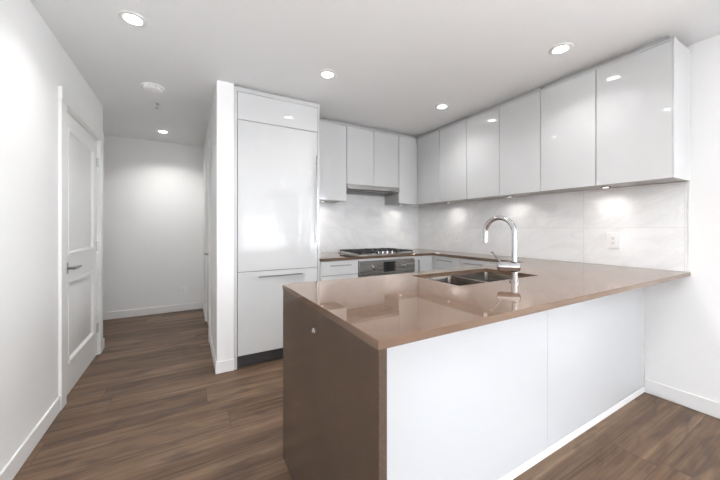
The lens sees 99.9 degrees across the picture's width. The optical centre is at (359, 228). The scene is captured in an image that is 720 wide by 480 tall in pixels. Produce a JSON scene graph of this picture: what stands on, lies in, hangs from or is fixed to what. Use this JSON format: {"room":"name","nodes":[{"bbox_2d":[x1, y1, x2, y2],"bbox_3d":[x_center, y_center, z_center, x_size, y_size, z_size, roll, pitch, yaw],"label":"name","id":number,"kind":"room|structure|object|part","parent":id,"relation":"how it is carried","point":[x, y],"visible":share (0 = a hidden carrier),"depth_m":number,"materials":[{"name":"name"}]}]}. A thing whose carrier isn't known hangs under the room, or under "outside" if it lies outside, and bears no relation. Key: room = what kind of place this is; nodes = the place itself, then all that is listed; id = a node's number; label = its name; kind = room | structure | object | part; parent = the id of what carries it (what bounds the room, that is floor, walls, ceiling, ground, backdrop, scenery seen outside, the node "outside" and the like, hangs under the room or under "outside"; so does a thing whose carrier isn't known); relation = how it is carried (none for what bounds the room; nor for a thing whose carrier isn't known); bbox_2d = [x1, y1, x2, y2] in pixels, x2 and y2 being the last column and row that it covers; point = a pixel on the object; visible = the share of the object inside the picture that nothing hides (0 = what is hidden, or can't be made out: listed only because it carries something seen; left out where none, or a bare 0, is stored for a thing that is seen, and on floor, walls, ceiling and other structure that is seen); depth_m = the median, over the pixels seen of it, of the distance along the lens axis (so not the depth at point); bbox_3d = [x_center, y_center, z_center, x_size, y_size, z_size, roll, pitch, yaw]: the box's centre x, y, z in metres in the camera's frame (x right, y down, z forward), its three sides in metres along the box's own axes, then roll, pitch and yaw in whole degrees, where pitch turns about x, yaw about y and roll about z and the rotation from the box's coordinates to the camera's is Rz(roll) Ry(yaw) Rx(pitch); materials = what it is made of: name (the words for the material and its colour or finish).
{"room":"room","nodes":[
{"label":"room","id":0,"kind":"room"},
{"bbox_2d":[0,0,102,471],"bbox_3d":[-0.582,-0.014,-0.597,0.120,2.446,8.340,0,0,-30],"label":"wall","id":1,"kind":"structure","parent":0,"point":[33,63],"depth_m":1.61,"materials":[{"name":"paint"}]},
{"bbox_2d":[0,396,60,479],"bbox_3d":[-0.223,1.159,-1.092,0.012,0.100,7.124,0,0,-30],"label":"baseboard","id":2,"kind":"structure","parent":1,"relation":"attached to","point":[15,463],"depth_m":1.62,"materials":[{"name":"white paint"}]},
{"bbox_2d":[58,85,103,409],"bbox_3d":[-2.320,0.132,2.472,0.141,2.154,1.152,0,0,-30],"label":"trim","id":3,"kind":"structure","parent":1,"relation":"attached to","point":[65,101],"depth_m":2.06,"materials":[{"name":"white paint"}]},
{"bbox_2d":[67,113,98,394],"bbox_3d":[-2.279,0.184,2.503,0.101,2.038,0.933,0,0,-30],"label":"door","id":4,"kind":"structure","parent":1,"relation":"in","point":[82,160],"depth_m":2.47,"materials":[{"name":"white paint"}]},
{"bbox_3d":[-2.087,0.284,2.215,0.052,0.022,0.138,0,0,-30],"label":"lever","id":5,"kind":"part","parent":4,"relation":"part of","materials":[{"name":"silver metal"}]},
{"bbox_3d":[-2.299,-0.268,2.484,0.042,0.920,0.686,0,0,-30],"label":"panel","id":6,"kind":"part","parent":4,"relation":"part of","materials":[{"name":"white paint"}]},
{"bbox_3d":[-2.299,0.684,2.484,0.042,0.596,0.686,0,0,-30],"label":"panel","id":7,"kind":"part","parent":4,"relation":"part of","materials":[{"name":"white paint"}]},
{"bbox_2d":[103,135,203,311],"bbox_3d":[-3.485,-0.014,4.016,2.766,2.446,0.120,0,0,-30],"label":"wall","id":8,"kind":"structure","parent":0,"point":[153,191],"depth_m":4.26,"materials":[{"name":"paint"}]},
{"bbox_2d":[103,302,202,319],"bbox_3d":[-3.457,1.159,3.956,2.514,0.100,0.012,0,0,-30],"label":"baseboard","id":9,"kind":"structure","parent":8,"relation":"attached to","point":[199,305],"depth_m":4.25,"materials":[{"name":"white paint"}]},
{"bbox_2d":[204,80,233,361],"bbox_3d":[-1.722,-0.014,3.585,0.132,2.446,2.375,0,0,-30],"label":"wall","id":10,"kind":"structure","parent":0,"point":[220,129],"depth_m":2.56,"materials":[{"name":"paint"}]},
{"bbox_2d":[204,163,207,321],"bbox_3d":[-1.817,0.184,3.615,0.101,2.038,0.730,0,0,-30],"label":"door","id":11,"kind":"structure","parent":10,"relation":"in","point":[207,163],"depth_m":3.82,"materials":[{"name":"white paint"}]},
{"bbox_3d":[-1.794,-0.268,3.628,0.042,0.920,0.496,0,0,-30],"label":"panel","id":12,"kind":"part","parent":11,"relation":"part of","materials":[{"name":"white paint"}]},
{"bbox_3d":[-1.794,0.684,3.628,0.042,0.596,0.496,0,0,-30],"label":"panel","id":13,"kind":"part","parent":11,"relation":"part of","materials":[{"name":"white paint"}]},
{"bbox_2d":[204,139,210,339],"bbox_3d":[-1.768,0.132,3.643,0.153,2.154,0.952,0,0,-30],"label":"trim","id":14,"kind":"structure","parent":10,"relation":"attached to","point":[208,148],"depth_m":3.26,"materials":[{"name":"white paint"}]},
{"bbox_2d":[203,302,216,368],"bbox_3d":[-1.782,1.159,3.544,0.012,0.100,2.363,0,0,-30],"label":"baseboard","id":15,"kind":"structure","parent":10,"relation":"attached to","point":[210,337],"depth_m":2.92,"materials":[{"name":"white paint"}]},
{"bbox_2d":[215,358,233,373],"bbox_3d":[-1.136,1.159,2.545,0.144,0.100,0.012,0,0,-30],"label":"baseboard","id":16,"kind":"structure","parent":10,"relation":"attached to","point":[223,366],"depth_m":2.54,"materials":[{"name":"white paint"}]},
{"bbox_2d":[234,86,319,369],"bbox_3d":[-0.898,-0.014,3.062,0.781,2.446,0.652,0,0,-30],"label":"tall cabinet","id":17,"kind":"object","parent":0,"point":[251,105],"visible":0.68,"depth_m":2.73,"materials":[{"name":"white laminate"}]},
{"bbox_3d":[-1.227,-0.004,2.874,0.024,2.425,0.652,0,0,-30],"label":"panel","id":18,"kind":"part","parent":17,"relation":"part of","materials":[{"name":"white laminate"}]},
{"bbox_3d":[-0.739,-1.061,2.790,0.732,0.236,0.020,0,0,-30],"label":"door","id":19,"kind":"part","parent":17,"relation":"part of","materials":[{"name":"white paint"}]},
{"bbox_3d":[-0.567,-0.004,3.251,0.018,2.425,0.652,0,0,-30],"label":"panel","id":20,"kind":"part","parent":17,"relation":"part of","materials":[{"name":"white paint"}]},
{"bbox_2d":[13,309,719,479],"bbox_3d":[0.093,1.259,0.487,5.484,0.100,9.795,0,0,-30],"label":"floor","id":21,"kind":"structure","parent":0,"point":[153,404],"depth_m":1.82,"materials":[{"name":"brown wood"}]},
{"bbox_2d":[237,119,317,367],"bbox_3d":[-0.884,0.135,3.043,0.737,2.148,0.682,0,0,-30],"label":"refrigerator","id":22,"kind":"object","parent":21,"relation":"on","point":[277,166],"visible":0.88,"depth_m":2.74,"materials":[{"name":"white laminate"}]},
{"bbox_3d":[-0.740,0.741,2.791,0.730,0.720,0.022,0,0,-30],"label":"freezer drawer","id":23,"kind":"part","parent":22,"relation":"part of","materials":[{"name":"white laminate"}]},
{"bbox_3d":[-0.740,-0.281,2.791,0.730,1.315,0.022,0,0,-30],"label":"door","id":24,"kind":"part","parent":22,"relation":"part of","materials":[{"name":"white paint"}]},
{"bbox_3d":[-0.722,0.426,2.767,0.397,0.011,0.037,0,0,-30],"label":"handle","id":25,"kind":"part","parent":22,"relation":"part of","materials":[{"name":"silver metal"}]},
{"bbox_3d":[-0.422,-0.280,2.936,0.012,0.843,0.040,0,0,-30],"label":"handle","id":26,"kind":"part","parent":22,"relation":"part of","materials":[{"name":"silver metal"}]},
{"bbox_2d":[320,259,357,280],"bbox_3d":[-0.360,0.765,3.336,0.424,0.887,0.709,0,0,-30],"label":"base cabinet","id":27,"kind":"object","parent":21,"relation":"on","point":[340,269],"visible":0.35,"depth_m":3.05,"materials":[{"name":"white laminate"}]},
{"bbox_3d":[-0.206,0.630,3.067,0.419,0.313,0.020,0,0,-30],"label":"drawer","id":28,"kind":"part","parent":27,"relation":"part of","materials":[{"name":"white laminate"}]},
{"bbox_2d":[357,256,414,276],"bbox_3d":[0.170,0.765,3.587,0.742,0.887,0.680,0,0,-30],"label":"wall oven","id":29,"kind":"object","parent":21,"relation":"on","point":[392,265],"visible":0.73,"depth_m":3.31,"materials":[{"name":"grey metal"}]},
{"bbox_3d":[0.301,0.332,3.356,0.740,0.022,0.020,0,0,-30],"label":"rail","id":30,"kind":"part","parent":29,"relation":"part of","materials":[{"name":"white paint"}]},
{"bbox_3d":[0.310,0.784,3.340,0.740,0.579,0.018,0,0,-30],"label":"oven door","id":31,"kind":"part","parent":29,"relation":"part of","materials":[{"name":"metal"}]},
{"bbox_2d":[414,255,431,271],"bbox_3d":[0.594,0.765,3.879,0.284,0.887,0.710,0,0,-30],"label":"base cabinet","id":32,"kind":"object","parent":21,"relation":"on","point":[422,263],"visible":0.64,"depth_m":3.60,"materials":[{"name":"white laminate"}]},
{"bbox_2d":[432,255,460,270],"bbox_3d":[1.125,0.765,3.566,0.397,0.887,0.432,0,0,-30],"label":"base cabinet","id":33,"kind":"object","parent":21,"relation":"on","point":[438,262],"visible":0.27,"depth_m":3.50,"materials":[{"name":"white laminate"}]},
{"bbox_2d":[387,310,546,479],"bbox_3d":[0.472,0.744,1.320,1.197,0.846,0.019,0,0,-30],"label":"panel","id":34,"kind":"object","parent":21,"relation":"on","point":[469,404],"visible":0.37,"depth_m":1.31,"materials":[{"name":"grey laminate"}]},
{"bbox_2d":[460,258,491,267],"bbox_3d":[1.326,0.765,3.214,0.397,0.887,0.378,0,0,-30],"label":"base cabinet","id":35,"kind":"object","parent":21,"relation":"on","point":[464,263],"visible":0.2,"depth_m":3.15,"materials":[{"name":"white laminate"}]},
{"bbox_2d":[282,249,690,479],"bbox_3d":[0.453,0.751,2.617,2.508,0.914,2.764,0,0,-30],"label":"countertop","id":36,"kind":"structure","parent":21,"relation":"on","point":[335,376],"depth_m":1.19,"materials":[{"name":"brown stone"}]},
{"bbox_3d":[-0.167,0.765,1.204,0.026,0.887,0.922,0,0,-30],"label":"waterfall panel","id":37,"kind":"part","parent":36,"relation":"part of","materials":[{"name":"brown stone"}]},
{"bbox_2d":[338,248,414,255],"bbox_3d":[0.193,0.273,3.627,0.760,0.042,0.520,0,0,-30],"label":"gas cooktop","id":38,"kind":"object","parent":36,"relation":"in","point":[371,251],"visible":1,"depth_m":3.52,"materials":[{"name":"metal"}]},
{"bbox_2d":[425,272,522,285],"bbox_3d":[0.722,0.420,1.899,0.741,0.196,0.442,0,0,-30],"label":"double sink","id":39,"kind":"object","parent":36,"relation":"in","point":[481,277],"visible":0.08,"depth_m":2.08,"materials":[{"name":"metal"}]},
{"bbox_3d":[0.560,0.420,1.807,0.368,0.196,0.442,0,0,-30],"label":"bowl","id":40,"kind":"part","parent":39,"relation":"part of","materials":[{"name":"metal"}]},
{"bbox_3d":[0.882,0.420,1.991,0.373,0.196,0.442,0,0,-30],"label":"bowl","id":41,"kind":"part","parent":39,"relation":"part of","materials":[{"name":"metal"}]},
{"bbox_2d":[482,215,520,282],"bbox_3d":[0.785,0.110,1.713,0.103,0.369,0.224,0,0,-41],"label":"kitchen faucet","id":42,"kind":"object","parent":36,"relation":"on","point":[514,267],"visible":1,"depth_m":1.66,"materials":[{"name":"silver metal"}]},
{"bbox_3d":[0.799,0.054,1.738,0.028,0.259,0.204,0,0,-35],"label":"spout","id":43,"kind":"part","parent":42,"relation":"part of","materials":[{"name":"silver metal"}]},
{"bbox_2d":[498,387,644,479],"bbox_3d":[1.030,1.188,1.635,2.478,0.040,0.020,0,0,-30],"label":"plinth","id":44,"kind":"object","parent":21,"relation":"on","point":[528,464],"visible":0.79,"depth_m":1.70,"materials":[{"name":"white paint"}]},
{"bbox_2d":[547,287,644,447],"bbox_3d":[1.548,0.744,1.934,1.280,0.846,0.019,0,0,-30],"label":"panel","id":45,"kind":"object","parent":21,"relation":"on","point":[596,347],"visible":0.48,"depth_m":1.84,"materials":[{"name":"grey"}]},
{"bbox_2d":[328,194,417,206],"bbox_3d":[-0.301,-0.014,3.848,2.598,2.446,0.120,0,0,-30],"label":"wall","id":46,"kind":"structure","parent":0,"point":[415,205],"depth_m":4.32,"materials":[{"name":"paint"}]},
{"bbox_2d":[320,117,346,202],"bbox_3d":[-0.436,-0.778,3.511,0.464,0.918,0.330,0,0,-30],"label":"upper cabinet","id":47,"kind":"object","parent":46,"relation":"attached to","point":[332,132],"visible":0.56,"depth_m":3.40,"materials":[{"name":"white laminate"}]},
{"bbox_2d":[320,195,417,252],"bbox_3d":[0.067,-0.069,3.983,1.804,0.725,0.010,0,0,-30],"label":"tile backsplash","id":48,"kind":"structure","parent":46,"relation":"attached to","point":[359,221],"depth_m":3.97,"materials":[{"name":"tile"}]},
{"bbox_3d":[0.011,-0.376,3.951,0.744,0.112,0.010,0,0,-30],"label":"tile panel","id":49,"kind":"part","parent":48,"relation":"part of","materials":[{"name":"stone"}]},
{"bbox_2d":[400,232,403,239],"bbox_3d":[0.597,0.106,4.272,0.074,0.118,0.012,0,0,-30],"label":"wall switch","id":50,"kind":"object","parent":48,"relation":"attached to","point":[401,233],"visible":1,"depth_m":4.27,"materials":[{"name":"white plastic"}]},
{"bbox_2d":[345,122,398,187],"bbox_3d":[0.090,-0.877,3.811,0.744,0.720,0.330,0,0,-30],"label":"upper cabinet","id":51,"kind":"object","parent":46,"relation":"attached to","point":[372,154],"visible":0.91,"depth_m":3.66,"materials":[{"name":"white laminate"}]},
{"bbox_3d":[0.004,-0.848,3.583,0.364,0.662,0.020,0,0,-30],"label":"door","id":52,"kind":"part","parent":51,"relation":"part of","materials":[{"name":"white paint"}]},
{"bbox_3d":[0.327,-0.848,3.767,0.371,0.662,0.020,0,0,-30],"label":"door","id":53,"kind":"part","parent":51,"relation":"part of","materials":[{"name":"white paint"}]},
{"bbox_2d":[346,184,398,196],"bbox_3d":[0.098,-0.475,3.796,0.740,0.082,0.342,0,0,-30],"label":"range hood","id":54,"kind":"object","parent":46,"relation":"attached to","point":[352,189],"visible":0.97,"depth_m":3.69,"materials":[{"name":"metal"}]},
{"bbox_3d":[0.179,-0.470,3.654,0.732,0.022,0.010,0,0,-30],"label":"slide rail","id":55,"kind":"part","parent":54,"relation":"part of","materials":[{"name":"silver metal"}]},
{"bbox_2d":[385,132,416,205],"bbox_3d":[0.542,-0.778,4.069,0.294,0.918,0.330,0,0,-30],"label":"upper cabinet","id":56,"kind":"object","parent":46,"relation":"attached to","point":[407,195],"visible":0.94,"depth_m":3.93,"materials":[{"name":"white laminate"}]},
{"bbox_3d":[0.620,-0.749,3.934,0.289,0.860,0.020,0,0,-30],"label":"door","id":57,"kind":"part","parent":56,"relation":"part of","materials":[{"name":"white paint"}]},
{"bbox_2d":[30,0,719,146],"bbox_3d":[0.093,-1.287,0.487,5.484,0.100,9.795,0,0,-30],"label":"ceiling","id":58,"kind":"structure","parent":0,"point":[393,62],"depth_m":2.10,"materials":[{"name":"paint"}]},
{"bbox_2d":[117,10,147,27],"bbox_3d":[-1.340,-1.234,1.787,0.148,0.007,0.148,0,0,-30],"label":"recessed light","id":59,"kind":"object","parent":58,"relation":"in","point":[131,18],"visible":1,"depth_m":1.78,"materials":[{"name":"white paint"}]},
{"bbox_2d":[124,14,140,23],"bbox_3d":[-1.340,-1.235,1.787,0.082,0.003,0.082,0,0,-30],"label":"diffuser","id":60,"kind":"object","parent":59,"relation":"attached to","point":[128,18],"depth_m":1.79,"materials":[{"name":"white plastic"}]},
{"bbox_2d":[141,82,164,93],"bbox_3d":[-1.810,-1.218,2.646,0.176,0.039,0.176,0,0,-30],"label":"smoke detector","id":61,"kind":"object","parent":58,"relation":"attached to","point":[153,88],"visible":1,"depth_m":2.61,"materials":[{"name":"white plastic"}]},
{"bbox_2d":[156,130,169,133],"bbox_3d":[-2.513,-1.234,3.860,0.148,0.007,0.148,0,0,-30],"label":"recessed light","id":62,"kind":"object","parent":58,"relation":"in","point":[159,131],"visible":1,"depth_m":3.85,"materials":[{"name":"white"}]},
{"bbox_2d":[318,70,336,78],"bbox_3d":[-0.261,-1.234,2.431,0.148,0.007,0.148,0,0,-30],"label":"recessed light","id":63,"kind":"object","parent":58,"relation":"in","point":[325,74],"visible":1,"depth_m":2.42,"materials":[{"name":"white"}]},
{"bbox_2d":[322,72,332,76],"bbox_3d":[-0.261,-1.235,2.431,0.082,0.003,0.082,0,0,-30],"label":"diffuser","id":64,"kind":"object","parent":63,"relation":"attached to","point":[324,74],"depth_m":2.42,"materials":[{"name":"white plastic"}]},
{"bbox_2d":[434,103,449,109],"bbox_3d":[0.832,-1.234,3.069,0.148,0.007,0.148,0,0,-30],"label":"recessed light","id":65,"kind":"object","parent":58,"relation":"in","point":[439,106],"visible":1,"depth_m":3.06,"materials":[{"name":"white plastic"}]},
{"bbox_2d":[548,42,573,55],"bbox_3d":[1.382,-1.234,2.086,0.148,0.007,0.148,0,0,-30],"label":"recessed light","id":66,"kind":"object","parent":58,"relation":"in","point":[562,48],"visible":1,"depth_m":2.08,"materials":[{"name":"white"}]},
{"bbox_2d":[554,46,567,52],"bbox_3d":[1.382,-1.235,2.086,0.082,0.003,0.082,0,0,-30],"label":"diffuser","id":67,"kind":"object","parent":66,"relation":"attached to","point":[559,49],"depth_m":2.09,"materials":[{"name":"white"}]},
{"bbox_2d":[418,34,719,402],"bbox_3d":[2.820,-0.014,1.120,0.120,2.446,7.952,0,0,-30],"label":"wall","id":68,"kind":"structure","parent":0,"point":[682,316],"depth_m":2.01,"materials":[{"name":"paint"}]},
{"bbox_2d":[417,116,481,204],"bbox_3d":[1.089,-0.778,3.720,0.308,0.918,0.815,0,0,-30],"label":"upper cabinet","id":69,"kind":"object","parent":68,"relation":"attached to","point":[441,151],"visible":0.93,"depth_m":3.60,"materials":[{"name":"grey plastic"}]},
{"bbox_3d":[0.863,-0.749,3.825,0.020,0.860,0.403,0,0,-30],"label":"door","id":70,"kind":"part","parent":69,"relation":"part of","materials":[{"name":"white paint"}]},
{"bbox_3d":[1.065,-0.749,3.471,0.020,0.860,0.402,0,0,-30],"label":"door","id":71,"kind":"part","parent":69,"relation":"part of","materials":[{"name":"white paint"}]},
{"bbox_2d":[467,87,555,199],"bbox_3d":[1.488,-0.778,3.022,0.308,0.918,0.791,0,0,-30],"label":"upper cabinet","id":72,"kind":"object","parent":68,"relation":"attached to","point":[504,138],"visible":0.94,"depth_m":2.89,"materials":[{"name":"white laminate"}]},
{"bbox_3d":[1.265,-0.749,3.120,0.020,0.860,0.396,0,0,-30],"label":"door","id":73,"kind":"part","parent":72,"relation":"part of","materials":[{"name":"white paint"}]},
{"bbox_3d":[1.462,-0.749,2.776,0.020,0.860,0.386,0,0,-30],"label":"door","id":74,"kind":"part","parent":72,"relation":"part of","materials":[{"name":"white paint"}]},
{"bbox_2d":[418,181,686,271],"bbox_3d":[1.537,-0.013,3.237,0.010,0.613,2.741,0,0,-30],"label":"tile backsplash","id":75,"kind":"structure","parent":68,"relation":"attached to","point":[650,221],"depth_m":2.62,"materials":[{"name":"tile"}]},
{"bbox_2d":[607,233,619,247],"bbox_3d":[2.005,0.094,2.397,0.008,0.122,0.082,0,0,-30],"label":"wall outlet","id":76,"kind":"object","parent":75,"relation":"attached to","point":[613,239],"visible":1,"depth_m":2.39,"materials":[{"name":"white plastic"}]},
{"bbox_2d":[610,236,615,244],"bbox_3d":[2.003,0.094,2.396,0.002,0.068,0.034,0,0,-30],"label":"receptacle","id":77,"kind":"object","parent":76,"relation":"attached to","point":[612,238],"depth_m":2.40,"materials":[{"name":"grey plastic"}]},
{"bbox_2d":[541,36,690,192],"bbox_3d":[1.888,-0.778,2.319,0.309,0.918,0.825,0,0,-30],"label":"upper cabinet","id":78,"kind":"object","parent":68,"relation":"attached to","point":[623,120],"visible":0.99,"depth_m":2.12,"materials":[{"name":"white laminate"}]},
{"bbox_3d":[1.659,-0.749,2.430,0.020,0.860,0.402,0,0,-30],"label":"door","id":79,"kind":"part","parent":78,"relation":"part of","materials":[{"name":"white paint"}]},
{"bbox_3d":[1.862,-0.749,2.075,0.020,0.860,0.405,0,0,-30],"label":"door","id":80,"kind":"part","parent":78,"relation":"part of","materials":[{"name":"white paint"}]},
{"bbox_3d":[2.090,-0.757,1.965,0.309,0.876,0.009,0,0,-30],"label":"panel","id":81,"kind":"part","parent":78,"relation":"part of","materials":[{"name":"white paint"}]},
{"bbox_2d":[644,379,719,418],"bbox_3d":[3.419,1.159,-0.064,0.012,0.100,5.302,0,0,-30],"label":"baseboard","id":82,"kind":"structure","parent":68,"relation":"attached to","point":[704,405],"depth_m":2.06,"materials":[{"name":"white paint"}]},
{"bbox_2d":[687,181,689,271],"bbox_3d":[2.218,-0.013,2.041,0.012,0.613,0.012,0,0,-30],"label":"trim","id":83,"kind":"structure","parent":68,"relation":"attached to","point":[688,182],"depth_m":2.04,"materials":[{"name":"white paint"}]}
]}

